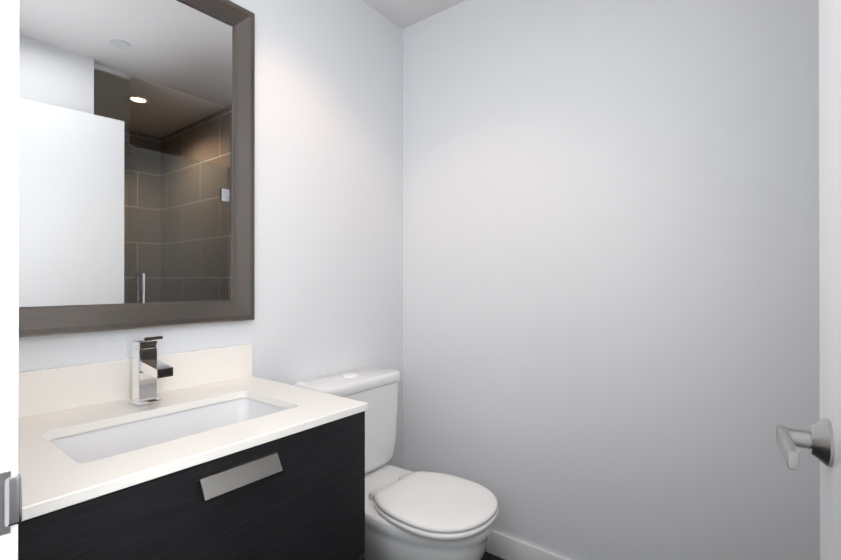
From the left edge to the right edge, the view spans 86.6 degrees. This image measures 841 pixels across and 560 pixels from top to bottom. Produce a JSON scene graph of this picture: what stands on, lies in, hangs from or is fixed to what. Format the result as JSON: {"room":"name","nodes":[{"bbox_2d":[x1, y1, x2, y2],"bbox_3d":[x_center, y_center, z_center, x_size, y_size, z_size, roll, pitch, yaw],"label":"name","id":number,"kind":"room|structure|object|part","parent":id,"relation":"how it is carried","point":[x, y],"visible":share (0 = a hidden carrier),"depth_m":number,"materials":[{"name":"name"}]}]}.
{"room":"bathroom","nodes":[
{"label":"bathroom","id":0,"kind":"room"},
{"bbox_2d":[19,0,402,467],"bbox_3d":[-0.662,-0.044,1.585,0.100,2.440,1.940,0,0,38],"label":"wall","id":1,"kind":"structure","parent":0,"point":[328,187],"depth_m":1.82,"materials":[{"name":"white paint"}]},
{"bbox_2d":[19,344,252,418],"bbox_3d":[-0.824,0.280,1.275,0.020,0.110,0.745,0,0,38],"label":"backsplash","id":2,"kind":"structure","parent":1,"relation":"attached to","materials":[{"name":"white stone"}]},
{"bbox_2d":[19,0,254,337],"bbox_3d":[-0.818,-0.397,1.272,0.035,1.070,0.745,0,0,38],"label":"mirror","id":3,"kind":"object","parent":1,"relation":"attached to","point":[136,164],"visible":1,"depth_m":1.28,"materials":[{"name":"mirror"}]},
{"bbox_2d":[362,0,464,28],"bbox_3d":[0.490,-1.316,0.691,3.020,0.100,1.940,0,0,38],"label":"ceiling","id":4,"kind":"structure","parent":0,"point":[402,14],"depth_m":2.08,"materials":[{"name":"paint"}]},
{"bbox_2d":[481,551,504,559],"bbox_3d":[0.490,1.224,0.684,3.020,0.100,1.940,0,0,38],"label":"floor","id":5,"kind":"structure","parent":0,"point":[487,556],"depth_m":1.89,"materials":[{"name":"tile"}]},
{"bbox_2d":[18,336,367,559],"bbox_3d":[-0.593,0.663,1.094,0.606,1.024,0.745,0,0,38],"label":"bathroom vanity","id":6,"kind":"object","parent":5,"relation":"on","point":[145,452],"visible":1,"depth_m":1.03,"materials":[{"name":"black wood"}]},
{"bbox_3d":[-0.386,0.552,0.933,0.019,0.388,0.739,0,0,38],"label":"drawer","id":7,"kind":"part","parent":6,"relation":"part of","materials":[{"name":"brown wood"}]},
{"bbox_2d":[18,376,367,521],"bbox_3d":[-0.602,0.345,1.102,0.583,0.020,0.745,0,0,38],"label":"countertop","id":8,"kind":"structure","parent":6,"relation":"on","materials":[{"name":"white stone"}]},
{"bbox_2d":[128,336,172,406],"bbox_3d":[-0.716,0.243,1.191,0.160,0.184,0.062,0,0,38],"label":"faucet","id":9,"kind":"object","parent":8,"relation":"on","point":[146,368],"depth_m":1.20,"materials":[{"name":"silver metal"}]},
{"bbox_2d":[49,398,287,462],"bbox_3d":[-0.575,0.417,1.081,0.327,0.124,0.537,0,0,38],"label":"basin","id":10,"kind":"object","parent":8,"relation":"in","point":[90,443],"depth_m":1.16,"materials":[{"name":"white ceramic"}]},
{"bbox_3d":[-0.366,0.400,0.918,0.031,0.036,0.170,0,0,38],"label":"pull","id":11,"kind":"part","parent":6,"relation":"part of","materials":[{"name":"silver metal"}]},
{"bbox_3d":[-0.386,0.911,0.932,0.019,0.319,0.739,0,0,38],"label":"drawer","id":12,"kind":"part","parent":6,"relation":"part of","materials":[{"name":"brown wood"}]},
{"bbox_2d":[294,366,498,559],"bbox_3d":[-0.071,0.780,1.648,0.744,0.792,0.444,0,0,38],"label":"toilet","id":13,"kind":"object","parent":5,"relation":"on","point":[418,515],"visible":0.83,"depth_m":1.53,"materials":[{"name":"white ceramic"}]},
{"bbox_3d":[-0.285,0.413,1.816,0.201,0.044,0.444,0,0,38],"label":"tank lid","id":14,"kind":"part","parent":13,"relation":"part of","materials":[{"name":"white ceramic"}]},
{"bbox_3d":[-0.285,0.612,1.815,0.185,0.354,0.428,0,0,38],"label":"tank","id":15,"kind":"part","parent":13,"relation":"part of","materials":[{"name":"white ceramic"}]},
{"bbox_3d":[-0.062,0.982,1.641,0.705,0.388,0.366,0,0,38],"label":"bowl","id":16,"kind":"part","parent":13,"relation":"part of","materials":[{"name":"white ceramic"}]},
{"bbox_3d":[0.063,0.757,1.544,0.399,0.021,0.368,0,0,38],"label":"seat lid","id":17,"kind":"part","parent":13,"relation":"part of","materials":[{"name":"white plastic"}]},
{"bbox_2d":[403,0,819,559],"bbox_3d":[1.094,-0.044,1.383,2.920,2.440,0.100,0,0,38],"label":"wall","id":18,"kind":"structure","parent":0,"point":[611,344],"depth_m":1.61,"materials":[{"name":"white paint"}]},
{"bbox_2d":[486,530,568,559],"bbox_3d":[0.563,1.126,1.722,1.638,0.100,0.012,0,0,38],"label":"baseboard","id":19,"kind":"structure","parent":18,"relation":"attached to","point":[503,546],"depth_m":1.85,"materials":[{"name":"white paint"}]},
{"bbox_3d":[-0.810,-0.046,0.699,0.755,2.440,0.120,0,0,38],"label":"wall","id":20,"kind":"structure","parent":0,"visible":0},
{"bbox_2d":[0,0,18,559],"bbox_3d":[-0.520,0.086,0.477,0.065,2.175,0.127,0,0,38],"label":"door frame","id":21,"kind":"structure","parent":20,"relation":"attached to","point":[5,205],"depth_m":0.50,"materials":[{"name":"white paint"}]},
{"bbox_2d":[0,471,21,535],"bbox_3d":[-0.471,0.248,0.488,0.010,0.070,0.054,0,0,38],"label":"strike plate","id":22,"kind":"object","parent":21,"relation":"attached to","point":[10,500],"visible":1,"depth_m":0.50,"materials":[{"name":"silver metal"}]},
{"bbox_3d":[0.160,0.114,-0.057,0.020,2.115,0.120,0,0,38],"label":"door frame","id":23,"kind":"structure","parent":0,"visible":0},
{"bbox_2d":[819,0,840,559],"bbox_3d":[0.437,0.121,0.359,0.040,2.087,0.868,0,0,33],"label":"door","id":24,"kind":"structure","parent":23,"relation":"attached to","point":[830,223],"depth_m":0.67,"materials":[{"name":"white paint"}]},
{"bbox_2d":[776,418,834,470],"bbox_3d":[0.569,0.246,0.657,0.062,0.070,0.153,0,0,33],"label":"door lever","id":25,"kind":"object","parent":24,"relation":"attached to","point":[816,439],"visible":1,"depth_m":0.66,"materials":[{"name":"grey metal"}]}
]}

